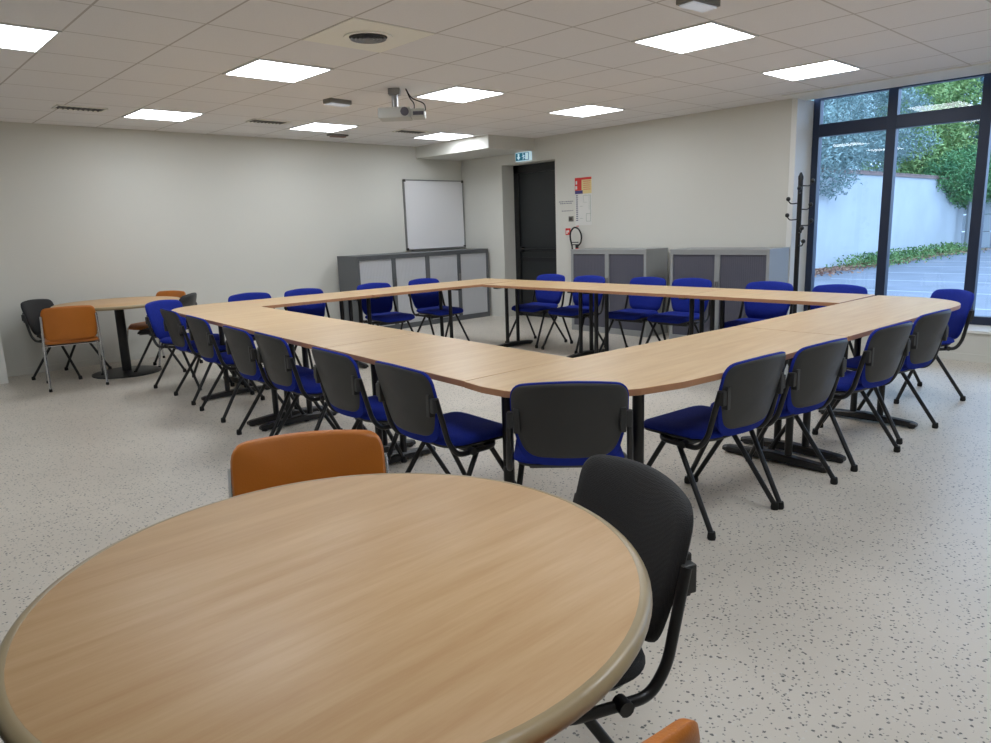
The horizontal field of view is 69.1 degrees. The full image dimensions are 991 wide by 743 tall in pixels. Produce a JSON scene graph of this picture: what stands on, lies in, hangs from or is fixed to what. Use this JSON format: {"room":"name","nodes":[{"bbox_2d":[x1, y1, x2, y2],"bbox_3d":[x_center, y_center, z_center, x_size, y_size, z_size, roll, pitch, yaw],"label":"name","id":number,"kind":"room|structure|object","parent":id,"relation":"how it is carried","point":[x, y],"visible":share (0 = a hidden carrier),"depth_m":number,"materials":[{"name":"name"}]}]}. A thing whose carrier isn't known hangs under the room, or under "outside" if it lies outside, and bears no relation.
{"room":"meeting room","nodes":[
{"label":"meeting room","id":0,"kind":"room"},
{"bbox_2d":[0,334,8,383],"bbox_3d":[-6.075,-0.941,6.131,2.835,2.570,0.400,-12,15,-42],"label":"wall pier","id":1,"kind":"object","parent":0,"point":[3,371],"visible":1,"depth_m":7.13,"materials":[{"name":"white paint"}]},
{"bbox_2d":[0,121,464,369],"bbox_3d":[-3.870,-1.505,8.556,9.460,2.770,0.200,-12,15,-42],"label":"wall","id":2,"kind":"structure","parent":0,"point":[87,213],"depth_m":8.45,"materials":[{"name":"white paint"}]},
{"bbox_2d":[7,341,255,376],"bbox_3d":[-3.661,-0.288,8.813,4.040,0.070,0.012,-12,15,-42],"label":"baseboard","id":3,"kind":"structure","parent":2,"relation":"attached to","point":[24,371],"depth_m":7.97,"materials":[{"name":"white paint"}]},
{"bbox_2d":[402,179,465,250],"bbox_3d":[-0.906,-2.400,11.022,1.156,1.043,0.100,-12,15,-42],"label":"whiteboard","id":4,"kind":"object","parent":2,"relation":"attached to","point":[433,209],"visible":1,"depth_m":11.01,"materials":[{"name":"white ceramic"}]},
{"bbox_2d":[411,246,465,250],"bbox_3d":[-0.869,-1.902,11.116,1.020,0.027,0.064,-12,15,-42],"label":"tray","id":5,"kind":"object","parent":4,"relation":"on","point":[413,248],"depth_m":11.03,"materials":[{"name":"silver metal"}]},
{"bbox_2d":[415,135,533,160],"bbox_3d":[-0.320,-3.223,10.404,0.880,0.170,1.590,-12,15,-42],"label":"soffit","id":6,"kind":"structure","parent":0,"point":[483,146],"depth_m":10.04,"materials":[{"name":"white paint"}]},
{"bbox_2d":[0,315,990,742],"bbox_3d":[0.177,0.498,4.693,9.560,0.100,11.580,-12,15,-42],"label":"floor","id":7,"kind":"structure","parent":0,"point":[856,610],"depth_m":3.34,"materials":[{"name":"plastic"}]},
{"bbox_2d":[20,299,111,379],"bbox_3d":[-4.468,-0.355,7.448,0.611,0.795,0.538,-1,11,5],"label":"chair","id":8,"kind":"object","parent":7,"relation":"on","point":[31,309],"visible":0.44,"depth_m":7.29,"materials":[{"name":"grey plastic"}]},
{"bbox_2d":[39,305,108,391],"bbox_3d":[-4.088,-0.260,6.940,0.510,0.783,0.566,-9,13,-32],"label":"chair","id":9,"kind":"object","parent":7,"relation":"on","point":[65,325],"visible":1,"depth_m":6.71,"materials":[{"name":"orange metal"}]},
{"bbox_2d":[50,296,179,378],"bbox_3d":[-3.872,-0.352,7.468,1.200,0.741,1.200,-12,15,-42],"label":"round table","id":10,"kind":"object","parent":7,"relation":"on","point":[118,305],"visible":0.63,"depth_m":7.42,"materials":[{"name":"brown wood"}]},
{"bbox_2d":[127,290,194,366],"bbox_3d":[-3.747,-0.483,7.988,0.510,0.783,0.566,3,12,22],"label":"chair","id":11,"kind":"object","parent":7,"relation":"on","point":[141,325],"visible":0.3,"depth_m":7.96,"materials":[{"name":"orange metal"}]},
{"bbox_2d":[134,293,202,371],"bbox_3d":[-3.463,-0.423,7.616,0.611,0.795,0.538,-3,11,-3],"label":"chair","id":12,"kind":"object","parent":7,"relation":"on","point":[189,299],"visible":0.3,"depth_m":7.43,"materials":[{"name":"grey plastic"}]},
{"bbox_2d":[145,300,231,389],"bbox_3d":[-2.896,-0.276,6.786,0.611,0.795,0.538,2,12,19],"label":"chair","id":13,"kind":"object","parent":7,"relation":"on","point":[154,319],"visible":0.41,"depth_m":6.67,"materials":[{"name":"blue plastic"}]},
{"bbox_2d":[160,308,254,404],"bbox_3d":[-2.517,-0.176,6.227,0.611,0.795,0.538,-11,14,-38],"label":"chair","id":14,"kind":"object","parent":7,"relation":"on","point":[173,323],"visible":0.73,"depth_m":5.99,"materials":[{"name":"plastic"}]},
{"bbox_2d":[186,315,284,422],"bbox_3d":[-2.045,-0.073,5.636,0.611,0.795,0.538,-11,14,-38],"label":"chair","id":15,"kind":"object","parent":7,"relation":"on","point":[200,331],"visible":0.75,"depth_m":5.39,"materials":[{"name":"grey plastic"}]},
{"bbox_2d":[185,306,322,425],"bbox_3d":[-1.931,-0.083,5.808,0.673,0.740,1.341,-11,14,-38],"label":"meeting table","id":16,"kind":"object","parent":7,"relation":"on","point":[252,316],"visible":0.56,"depth_m":5.62,"materials":[{"name":"brown wood"}]},
{"bbox_2d":[228,292,301,365],"bbox_3d":[-2.325,-0.379,7.204,0.538,0.795,0.611,-12,15,-41],"label":"chair","id":17,"kind":"object","parent":7,"relation":"on","point":[252,295],"visible":0.14,"depth_m":7.30,"materials":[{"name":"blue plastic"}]},
{"bbox_2d":[171,292,372,385],"bbox_3d":[-2.150,-0.307,6.956,1.866,0.740,0.767,-12,15,-42],"label":"meeting table","id":18,"kind":"object","parent":7,"relation":"on","point":[278,302],"visible":0.52,"depth_m":6.86,"materials":[{"name":"brown wood"}]},
{"bbox_2d":[222,326,337,435],"bbox_3d":[-1.488,0.054,4.912,0.611,0.795,0.538,-11,14,-38],"label":"chair","id":19,"kind":"object","parent":7,"relation":"on","point":[239,343],"visible":0.73,"depth_m":4.69,"materials":[{"name":"grey plastic"}]},
{"bbox_2d":[284,288,329,368],"bbox_3d":[-1.860,-0.460,7.525,0.538,0.795,0.611,-12,15,-41],"label":"chair","id":20,"kind":"object","parent":7,"relation":"on","point":[318,309],"visible":0.27,"depth_m":7.66,"materials":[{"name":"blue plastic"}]},
{"bbox_2d":[227,429,389,497],"bbox_3d":[-0.493,0.615,1.987,0.510,0.783,0.566,-5,12,-13],"label":"chair","id":21,"kind":"object","parent":7,"relation":"on","point":[283,459],"visible":0.24,"depth_m":2.15,"materials":[{"name":"orange plastic"}]},
{"bbox_2d":[254,332,366,435],"bbox_3d":[-1.155,0.116,4.548,0.611,0.795,0.538,-11,14,-38],"label":"chair","id":22,"kind":"object","parent":7,"relation":"on","point":[274,352],"visible":0.83,"depth_m":4.31,"materials":[{"name":"grey plastic"}]},
{"bbox_2d":[0,473,652,742],"bbox_3d":[-0.268,0.740,1.436,1.130,0.741,1.130,-12,15,-42],"label":"round table","id":23,"kind":"object","parent":7,"relation":"on","point":[380,607],"visible":1,"depth_m":1.18,"materials":[{"name":"brown wood"}]},
{"bbox_2d":[240,317,417,452],"bbox_3d":[-1.111,0.089,4.814,0.673,0.740,1.354,-11,14,-38],"label":"meeting table","id":24,"kind":"object","parent":7,"relation":"on","point":[324,332],"visible":0.51,"depth_m":4.71,"materials":[{"name":"brown wood"}]},
{"bbox_2d":[311,347,450,473],"bbox_3d":[-0.631,0.231,3.887,0.611,0.795,0.538,-11,14,-38],"label":"chair","id":25,"kind":"object","parent":7,"relation":"on","point":[339,378],"visible":0.79,"depth_m":3.65,"materials":[{"name":"grey plastic"}]},
{"bbox_2d":[337,252,429,328],"bbox_3d":[-1.553,-1.132,10.179,1.184,1.045,0.512,-12,15,-42],"label":"base cabinet","id":26,"kind":"object","parent":7,"relation":"on","point":[394,269],"visible":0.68,"depth_m":9.91,"materials":[{"name":"grey metal"}]},
{"bbox_2d":[356,283,414,331],"bbox_3d":[-1.197,-0.578,8.001,0.538,0.795,0.611,-12,15,-41],"label":"chair","id":27,"kind":"object","parent":7,"relation":"on","point":[381,315],"visible":0.69,"depth_m":8.05,"materials":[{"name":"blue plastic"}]},
{"bbox_2d":[344,278,520,337],"bbox_3d":[-0.645,-0.607,8.192,2.093,0.740,0.696,-11,15,-39],"label":"meeting table","id":28,"kind":"object","parent":7,"relation":"on","point":[376,293],"visible":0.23,"depth_m":7.98,"materials":[{"name":"brown wood"}]},
{"bbox_2d":[408,278,469,340],"bbox_3d":[-0.680,-0.689,8.462,0.538,0.795,0.611,-12,15,-41],"label":"chair","id":29,"kind":"object","parent":7,"relation":"on","point":[426,303],"visible":0.63,"depth_m":8.48,"materials":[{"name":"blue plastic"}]},
{"bbox_2d":[375,361,516,483],"bbox_3d":[-0.218,0.312,3.419,0.611,0.795,0.538,-11,14,-38],"label":"chair","id":30,"kind":"object","parent":7,"relation":"on","point":[412,407],"visible":0.92,"depth_m":3.21,"materials":[{"name":"grey plastic"}]},
{"bbox_2d":[325,333,570,463],"bbox_3d":[-0.285,0.262,3.813,0.675,0.740,1.351,-11,14,-38],"label":"meeting table","id":31,"kind":"object","parent":7,"relation":"on","point":[453,361],"visible":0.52,"depth_m":3.66,"materials":[{"name":"brown wood"}]},
{"bbox_2d":[417,248,489,323],"bbox_3d":[-0.694,-1.320,10.966,1.184,1.045,0.512,-12,15,-42],"label":"base cabinet","id":32,"kind":"object","parent":7,"relation":"on","point":[450,265],"visible":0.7,"depth_m":10.86,"materials":[{"name":"grey metal"}]},
{"bbox_2d":[505,274,567,347],"bbox_3d":[0.495,-0.732,8.477,0.611,0.795,0.538,-12,15,-42],"label":"chair","id":33,"kind":"object","parent":7,"relation":"on","point":[547,300],"visible":0.72,"depth_m":8.48,"materials":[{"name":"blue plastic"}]},
{"bbox_2d":[483,280,610,357],"bbox_3d":[0.568,-0.588,7.890,0.700,0.740,1.295,-12,15,-42],"label":"meeting table","id":34,"kind":"object","parent":7,"relation":"on","point":[523,284],"visible":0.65,"depth_m":7.68,"materials":[{"name":"brown wood"}]},
{"bbox_2d":[504,381,633,484],"bbox_3d":[0.308,0.367,3.053,0.538,0.795,0.611,-1,11,4],"label":"chair","id":35,"kind":"object","parent":7,"relation":"on","point":[556,424],"visible":0.8,"depth_m":2.76,"materials":[{"name":"grey plastic"}]},
{"bbox_2d":[541,275,604,353],"bbox_3d":[0.894,-0.652,8.017,0.611,0.795,0.538,-12,15,-42],"label":"chair","id":36,"kind":"object","parent":7,"relation":"on","point":[570,311],"visible":0.64,"depth_m":8.03,"materials":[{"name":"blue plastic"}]},
{"bbox_2d":[571,248,667,336],"bbox_3d":[1.550,-1.031,9.140,0.462,1.050,1.174,-12,15,-42],"label":"base cabinet","id":37,"kind":"object","parent":7,"relation":"on","point":[616,265],"visible":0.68,"depth_m":8.87,"materials":[{"name":"grey metal"}]},
{"bbox_2d":[598,277,665,352],"bbox_3d":[1.451,-0.573,7.530,0.611,0.795,0.538,-12,15,-42],"label":"chair","id":38,"kind":"object","parent":7,"relation":"on","point":[642,307],"visible":0.71,"depth_m":7.55,"materials":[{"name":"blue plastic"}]},
{"bbox_2d":[570,454,696,742],"bbox_3d":[0.112,0.650,1.684,0.611,0.795,0.538,-6,12,-21],"label":"chair","id":39,"kind":"object","parent":7,"relation":"on","point":[653,513],"visible":0.41,"depth_m":1.57,"materials":[{"name":"plastic"}]},
{"bbox_2d":[571,284,726,353],"bbox_3d":[1.459,-0.430,6.956,0.700,0.740,1.295,-12,15,-42],"label":"meeting table","id":40,"kind":"object","parent":7,"relation":"on","point":[680,292],"visible":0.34,"depth_m":6.82,"materials":[{"name":"brown wood"}]},
{"bbox_2d":[464,326,848,482],"bbox_3d":[0.870,0.288,3.492,2.110,0.740,0.796,-10,14,-34],"label":"meeting table","id":41,"kind":"object","parent":7,"relation":"on","point":[700,358],"visible":0.59,"depth_m":3.31,"materials":[{"name":"brown wood"}]},
{"bbox_2d":[641,718,699,742],"bbox_3d":[-0.037,0.783,1.075,0.510,0.783,0.566,-8,13,-28],"label":"chair","id":42,"kind":"object","parent":7,"relation":"on","point":[682,730],"visible":0.79,"depth_m":0.86,"materials":[{"name":"orange plastic"}]},
{"bbox_2d":[645,278,711,343],"bbox_3d":[1.819,-0.514,7.172,0.611,0.795,0.538,-12,15,-42],"label":"chair","id":43,"kind":"object","parent":7,"relation":"on","point":[679,316],"visible":0.62,"depth_m":7.20,"materials":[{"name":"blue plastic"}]},
{"bbox_2d":[644,351,785,540],"bbox_3d":[0.995,0.278,3.380,0.538,0.795,0.611,-11,14,-37],"label":"chair","id":44,"kind":"object","parent":7,"relation":"on","point":[746,398],"visible":0.98,"depth_m":3.17,"materials":[{"name":"grey plastic"}]},
{"bbox_2d":[669,247,789,338],"bbox_3d":[2.584,-0.848,8.055,0.462,1.050,1.194,-12,15,-42],"label":"base cabinet","id":45,"kind":"object","parent":7,"relation":"on","point":[725,267],"visible":0.48,"depth_m":7.80,"materials":[{"name":"grey metal"}]},
{"bbox_2d":[724,281,792,363],"bbox_3d":[2.343,-0.396,6.497,0.611,0.795,0.538,-12,15,-42],"label":"chair","id":46,"kind":"object","parent":7,"relation":"on","point":[755,311],"visible":0.37,"depth_m":6.59,"materials":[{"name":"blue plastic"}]},
{"bbox_2d":[693,338,847,509],"bbox_3d":[1.420,0.202,3.686,0.538,0.795,0.611,-10,14,-36],"label":"chair","id":47,"kind":"object","parent":7,"relation":"on","point":[815,371],"visible":0.78,"depth_m":3.43,"materials":[{"name":"grey plastic"}]},
{"bbox_2d":[686,288,874,358],"bbox_3d":[2.344,-0.273,6.027,0.700,0.740,1.280,-12,15,-42],"label":"meeting table","id":48,"kind":"object","parent":7,"relation":"on","point":[748,295],"visible":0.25,"depth_m":5.89,"materials":[{"name":"brown wood"}]},
{"bbox_2d":[785,172,814,313],"bbox_3d":[3.083,-1.108,7.360,0.360,1.800,0.360,-12,15,-42],"label":"coat stand","id":49,"kind":"object","parent":7,"relation":"on","point":[799,227],"visible":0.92,"depth_m":7.26,"materials":[{"name":"black metal"}]},
{"bbox_2d":[784,284,867,369],"bbox_3d":[2.741,-0.305,5.982,0.611,0.795,0.538,-12,15,-42],"label":"chair","id":50,"kind":"object","parent":7,"relation":"on","point":[829,288],"visible":0.16,"depth_m":6.08,"materials":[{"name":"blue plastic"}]},
{"bbox_2d":[768,321,912,471],"bbox_3d":[2.010,0.087,4.155,0.538,0.795,0.611,-10,14,-36],"label":"chair","id":51,"kind":"object","parent":7,"relation":"on","point":[885,349],"visible":0.88,"depth_m":3.91,"materials":[{"name":"grey plastic"}]},
{"bbox_2d":[736,295,960,462],"bbox_3d":[2.459,-0.032,4.810,2.142,0.740,0.730,-12,15,-42],"label":"meeting table","id":52,"kind":"object","parent":7,"relation":"on","point":[856,319],"visible":0.72,"depth_m":4.55,"materials":[{"name":"brown wood"}]},
{"bbox_2d":[820,309,951,444],"bbox_3d":[2.501,-0.017,4.591,0.538,0.795,0.611,-10,14,-36],"label":"chair","id":53,"kind":"object","parent":7,"relation":"on","point":[928,332],"visible":0.64,"depth_m":4.35,"materials":[{"name":"grey plastic"}]},
{"bbox_2d":[894,289,974,403],"bbox_3d":[3.199,-0.214,5.450,0.611,0.795,0.538,-3,11,-3],"label":"chair","id":54,"kind":"object","parent":7,"relation":"on","point":[959,319],"visible":0.35,"depth_m":5.27,"materials":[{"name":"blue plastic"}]},
{"bbox_2d":[0,0,990,146],"bbox_3d":[-0.021,-2.094,4.066,9.260,0.100,11.580,-12,15,-42],"label":"ceiling","id":55,"kind":"structure","parent":0,"point":[123,57],"depth_m":5.22,"materials":[{"name":"tile"}]},
{"bbox_2d":[0,22,61,52],"bbox_3d":[-2.947,-1.966,4.201,0.600,0.008,0.610,-12,15,-42],"label":"recessed light","id":56,"kind":"object","parent":55,"relation":"in","point":[12,36],"visible":1,"depth_m":4.27,"materials":[{"name":"white plastic"}]},
{"bbox_2d":[51,104,107,111],"bbox_3d":[-3.830,-2.424,6.629,0.420,0.012,0.200,-12,15,-42],"label":"ceiling vent","id":57,"kind":"object","parent":55,"relation":"in","point":[63,107],"visible":1,"depth_m":6.62,"materials":[{"name":"grey metal"}]},
{"bbox_2d":[121,108,204,121],"bbox_3d":[-3.308,-2.549,7.154,0.600,0.008,0.610,-12,15,-42],"label":"recessed light","id":58,"kind":"object","parent":55,"relation":"in","point":[142,113],"visible":1,"depth_m":7.13,"materials":[{"name":"white plastic"}]},
{"bbox_2d":[246,119,290,124],"bbox_3d":[-2.458,-2.702,7.779,0.420,0.012,0.200,-12,15,-42],"label":"ceiling vent","id":59,"kind":"object","parent":55,"relation":"in","point":[251,120],"visible":1,"depth_m":7.76,"materials":[{"name":"grey metal"}]},
{"bbox_2d":[222,58,333,82],"bbox_3d":[-1.637,-2.253,5.401,0.600,0.008,0.610,-12,15,-42],"label":"recessed light","id":60,"kind":"object","parent":55,"relation":"in","point":[259,68],"visible":1,"depth_m":5.37,"materials":[{"name":"white plastic"}]},
{"bbox_2d":[288,122,358,132],"bbox_3d":[-1.998,-2.836,8.355,0.600,0.008,0.610,-12,15,-42],"label":"recessed light","id":61,"kind":"object","parent":55,"relation":"in","point":[313,126],"visible":1,"depth_m":8.33,"materials":[{"name":"white plastic"}]},
{"bbox_2d":[323,98,351,106],"bbox_3d":[-1.466,-2.495,6.671,0.120,0.050,0.240,8,15,40],"label":"emergency light","id":62,"kind":"object","parent":55,"relation":"attached to","point":[329,101],"visible":1,"depth_m":6.62,"materials":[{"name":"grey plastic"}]},
{"bbox_2d":[327,133,348,137],"bbox_3d":[-1.981,-2.958,9.026,0.260,0.035,0.100,-12,15,-42],"label":"smoke detector","id":63,"kind":"object","parent":55,"relation":"attached to","point":[330,134],"visible":1,"depth_m":8.99,"materials":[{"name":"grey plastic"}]},
{"bbox_2d":[302,17,434,52],"bbox_3d":[-0.801,-2.101,4.526,0.590,0.020,0.600,-12,15,-42],"label":"ceiling vent","id":64,"kind":"object","parent":55,"relation":"in","point":[356,33],"visible":1,"depth_m":4.49,"materials":[{"name":"white"}]},
{"bbox_2d":[378,88,425,121],"bbox_3d":[-0.809,-2.328,6.256,0.412,0.257,0.232,-2,11,-1],"label":"ceiling projector","id":65,"kind":"object","parent":55,"relation":"hanging from","point":[394,113],"visible":1,"depth_m":6.18,"materials":[{"name":"grey plastic"}]},
{"bbox_2d":[392,129,428,133],"bbox_3d":[-1.057,-2.986,8.956,0.420,0.012,0.200,-12,15,-42],"label":"ceiling vent","id":66,"kind":"object","parent":55,"relation":"in","point":[400,130],"visible":1,"depth_m":8.93,"materials":[{"name":"grey metal"}]},
{"bbox_2d":[412,132,475,140],"bbox_3d":[-0.688,-3.122,9.556,0.600,0.008,0.610,-12,15,-42],"label":"recessed light","id":67,"kind":"object","parent":55,"relation":"in","point":[444,136],"visible":1,"depth_m":9.52,"materials":[{"name":"white plastic"}]},
{"bbox_2d":[417,133,470,139],"bbox_3d":[-0.688,-3.122,9.556,0.560,0.005,0.570,-12,15,-42],"label":"diffuser","id":68,"kind":"object","parent":67,"relation":"attached to","point":[435,136],"depth_m":9.53,"materials":[{"name":"white plastic"}]},
{"bbox_2d":[414,86,505,102],"bbox_3d":[-0.327,-2.539,6.602,0.600,0.008,0.610,-12,15,-42],"label":"recessed light","id":69,"kind":"object","parent":55,"relation":"in","point":[459,94],"visible":1,"depth_m":6.58,"materials":[{"name":"white plastic"}]},
{"bbox_2d":[547,104,625,116],"bbox_3d":[0.983,-2.826,7.803,0.600,0.008,0.610,-12,15,-42],"label":"recessed light","id":70,"kind":"object","parent":55,"relation":"in","point":[585,110],"visible":1,"depth_m":7.78,"materials":[{"name":"white plastic"}]},
{"bbox_2d":[631,21,758,53],"bbox_3d":[1.344,-2.243,4.849,0.600,0.008,0.610,-12,15,-42],"label":"recessed light","id":71,"kind":"object","parent":55,"relation":"in","point":[709,34],"visible":1,"depth_m":4.82,"materials":[{"name":"white plastic"}]},
{"bbox_2d":[676,0,719,12],"bbox_3d":[1.124,-2.042,3.984,0.240,0.050,0.120,-10,14,-36],"label":"emergency light","id":72,"kind":"object","parent":55,"relation":"attached to","point":[702,6],"visible":1,"depth_m":3.96,"materials":[{"name":"grey plastic"}]},
{"bbox_2d":[759,59,862,80],"bbox_3d":[2.655,-2.530,6.050,0.600,0.008,0.610,-12,15,-42],"label":"recessed light","id":73,"kind":"object","parent":55,"relation":"in","point":[831,66],"visible":1,"depth_m":6.03,"materials":[{"name":"white plastic"}]},
{"bbox_2d":[461,99,990,355],"bbox_3d":[3.576,-1.514,7.595,0.500,2.670,11.780,-12,15,-42],"label":"wall","id":74,"kind":"structure","parent":0,"point":[716,178],"depth_m":8.79,"materials":[{"name":"white paint"}]},
{"bbox_2d":[515,151,531,161],"bbox_3d":[0.397,-3.069,10.272,0.061,0.120,0.280,-12,15,-42],"label":"exit sign","id":75,"kind":"object","parent":74,"relation":"attached to","point":[523,156],"visible":1,"depth_m":10.23,"materials":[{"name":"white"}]},
{"bbox_2d":[513,161,556,317],"bbox_3d":[0.677,-1.925,10.670,0.128,2.255,1.060,-12,15,-42],"label":"door","id":76,"kind":"structure","parent":74,"relation":"in","point":[534,184],"depth_m":10.72,"materials":[{"name":"black"}]},
{"bbox_2d":[565,228,570,234],"bbox_3d":[1.002,-1.931,9.927,0.004,0.090,0.090,-12,15,-42],"label":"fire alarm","id":77,"kind":"object","parent":74,"relation":"attached to","point":[566,229],"visible":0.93,"depth_m":9.93,"materials":[{"name":"red plastic"}]},
{"bbox_2d":[569,227,581,248],"bbox_3d":[1.109,-1.600,9.747,0.192,0.714,0.168,-2,11,-1],"label":"cable","id":78,"kind":"object","parent":74,"relation":"attached to","point":[571,242],"visible":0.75,"depth_m":9.70,"materials":[{"name":"black rubber"}]},
{"bbox_2d":[575,193,591,226],"bbox_3d":[1.182,-2.170,9.673,0.004,0.425,0.285,-12,15,-42],"label":"evacuation plan","id":79,"kind":"object","parent":74,"relation":"attached to","point":[583,202],"visible":1,"depth_m":9.67,"materials":[{"name":"white paper"}]},
{"bbox_2d":[575,177,591,193],"bbox_3d":[1.171,-2.485,9.608,0.006,0.210,0.285,-12,15,-42],"label":"notice","id":80,"kind":"object","parent":74,"relation":"attached to","point":[583,185],"visible":1,"depth_m":9.60,"materials":[{"name":"red"}]},
{"bbox_2d":[493,311,990,363],"bbox_3d":[3.680,-0.253,7.399,0.012,0.070,10.850,-12,15,-42],"label":"baseboard","id":81,"kind":"structure","parent":74,"relation":"attached to","point":[942,355],"depth_m":6.73,"materials":[{"name":"white paint"}]},
{"bbox_2d":[786,98,798,314],"bbox_3d":[3.132,-1.697,7.635,0.035,2.273,0.060,-12,15,-42],"label":"trim","id":82,"kind":"structure","parent":74,"relation":"attached to","point":[795,102],"depth_m":7.55,"materials":[{"name":"white paint"}]},
{"bbox_2d":[789,99,813,312],"bbox_3d":[3.328,-1.744,7.805,0.489,2.285,0.013,-12,15,-42],"label":"trim","id":83,"kind":"structure","parent":74,"relation":"attached to","point":[806,108],"depth_m":7.72,"materials":[{"name":"white paint"}]},
{"bbox_2d":[803,87,901,310],"bbox_3d":[3.752,-1.784,7.616,0.090,2.420,0.831,-12,15,-42],"label":"window","id":84,"kind":"structure","parent":74,"relation":"in","point":[888,123],"depth_m":7.44,"materials":[{"name":"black metal"}]},
{"bbox_2d":[781,62,990,100],"bbox_3d":[5.168,-2.439,5.187,0.500,0.012,6.165,-12,15,-42],"label":"trim","id":85,"kind":"structure","parent":74,"relation":"attached to","point":[983,68],"depth_m":6.66,"materials":[{"name":"white paint"}]},
{"bbox_2d":[896,73,990,323],"bbox_3d":[4.312,-1.685,7.028,0.090,2.420,0.804,-12,15,-42],"label":"window","id":86,"kind":"structure","parent":74,"relation":"in","point":[982,112],"depth_m":6.77,"materials":[{"name":"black metal"}]},
{"bbox_2d":[961,324,990,334],"bbox_3d":[4.752,-0.357,6.506,0.430,0.026,4.165,-12,15,-42],"label":"trim","id":87,"kind":"structure","parent":74,"relation":"attached to","point":[977,329],"depth_m":6.64,"materials":[{"name":"white paint"}]},
{"bbox_2d":[971,315,990,325],"bbox_3d":[4.865,-1.587,6.449,0.090,2.420,0.809,-12,15,-42],"label":"window frame","id":88,"kind":"structure","parent":74,"relation":"in","point":[978,320],"depth_m":6.88,"materials":[{"name":"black metal"}]},
{"label":"outside","id":89,"kind":"structure","parent":0,"visible":0},
{"bbox_2d":[814,249,990,315],"bbox_3d":[28.331,-3.318,19.492,51.700,0.100,70.000,-12,15,-42],"label":"pavement","id":90,"kind":"structure","parent":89,"point":[915,276],"depth_m":16.72,"materials":[{"name":"concrete"}]},
{"bbox_2d":[811,87,940,200],"bbox_3d":[10.294,-8.278,22.708,5.513,9.565,12.116,9,16,43],"label":"tree","id":91,"kind":"object","parent":90,"relation":"on","point":[839,152],"visible":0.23,"depth_m":19.59,"materials":[{"name":"green plant"}]},
{"bbox_2d":[815,167,963,271],"bbox_3d":[9.813,-4.333,20.491,23.000,2.730,0.370,-12,15,-42],"label":"wall","id":92,"kind":"structure","parent":90,"relation":"on","point":[849,224],"depth_m":22.00,"materials":[{"name":"concrete"}]},
{"bbox_2d":[815,248,987,276],"bbox_3d":[12.572,-3.382,21.835,15.582,0.127,1.679,-12,15,-42],"label":"dry leaves","id":93,"kind":"object","parent":90,"relation":"on","point":[825,270],"visible":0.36,"depth_m":19.59,"materials":[{"name":"plant"}]},
{"bbox_2d":[831,278,978,282],"bbox_3d":[12.542,-1.427,12.510,0.100,0.004,13.140,-12,15,-42],"label":"paving line","id":94,"kind":"object","parent":90,"relation":"on","point":[831,278],"visible":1,"depth_m":16.14,"materials":[{"name":"grey paint"}]},
{"bbox_2d":[825,241,986,268],"bbox_3d":[13.541,-3.752,22.794,12.775,0.423,1.540,-12,15,-42],"label":"weeds","id":95,"kind":"object","parent":90,"relation":"on","point":[897,255],"visible":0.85,"depth_m":22.80,"materials":[{"name":"green plant"}]},
{"bbox_2d":[858,77,982,174],"bbox_3d":[17.009,-10.072,29.175,4.680,10.081,10.380,9,16,44],"label":"leafy tree","id":96,"kind":"object","parent":90,"relation":"on","point":[956,135],"visible":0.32,"depth_m":27.57,"materials":[{"name":"green plant"}]},
{"bbox_2d":[867,289,990,294],"bbox_3d":[10.784,-1.048,10.920,0.100,0.004,13.170,-12,15,-42],"label":"paving line","id":97,"kind":"object","parent":90,"relation":"on","point":[867,289],"visible":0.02,"depth_m":13.79,"materials":[{"name":"grey paint"}]},
{"bbox_2d":[888,272,990,274],"bbox_3d":[14.299,-1.808,14.100,0.100,0.004,13.110,-12,15,-42],"label":"paving line","id":98,"kind":"object","parent":90,"relation":"on","point":[888,272],"visible":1,"depth_m":17.61,"materials":[{"name":"grey paint"}]},
{"bbox_2d":[916,144,990,209],"bbox_3d":[17.468,-6.594,27.319,5.763,3.985,2.464,-10,14,-34],"label":"shrub","id":99,"kind":"object","parent":90,"relation":"on","point":[960,165],"visible":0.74,"depth_m":26.05,"materials":[{"name":"green plant"}]},
{"bbox_2d":[916,266,990,267],"bbox_3d":[16.128,-2.204,15.757,0.100,0.004,13.080,-12,15,-42],"label":"paving line","id":100,"kind":"object","parent":90,"relation":"on","point":[916,266],"visible":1,"depth_m":19.94,"materials":[{"name":"grey paint"}]},
{"bbox_2d":[948,77,987,231],"bbox_3d":[24.132,-11.737,33.356,9.365,11.217,10.423,-12,15,-42],"label":"conifer","id":101,"kind":"object","parent":90,"relation":"on","point":[982,78],"visible":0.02,"depth_m":33.00,"materials":[{"name":"green plant"}]},
{"bbox_2d":[964,188,972,246],"bbox_3d":[17.961,-5.957,27.254,0.300,2.704,0.300,-12,15,-42],"label":"concrete post","id":102,"kind":"object","parent":90,"relation":"on","point":[969,206],"visible":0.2,"depth_m":27.28,"materials":[{"name":"grey concrete"}]},
{"bbox_2d":[961,198,990,248],"bbox_3d":[22.969,-5.151,24.231,0.240,1.980,12.600,-12,15,-42],"label":"wall","id":103,"kind":"structure","parent":90,"relation":"on","point":[986,236],"depth_m":28.12,"materials":[{"name":"grey"}]},
{"bbox_2d":[968,88,990,161],"bbox_3d":[24.868,-9.140,29.215,11.102,7.719,8.773,8,15,41],"label":"tree","id":104,"kind":"object","parent":90,"relation":"on","point":[977,127],"visible":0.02,"depth_m":33.13,"materials":[{"name":"green plant"}]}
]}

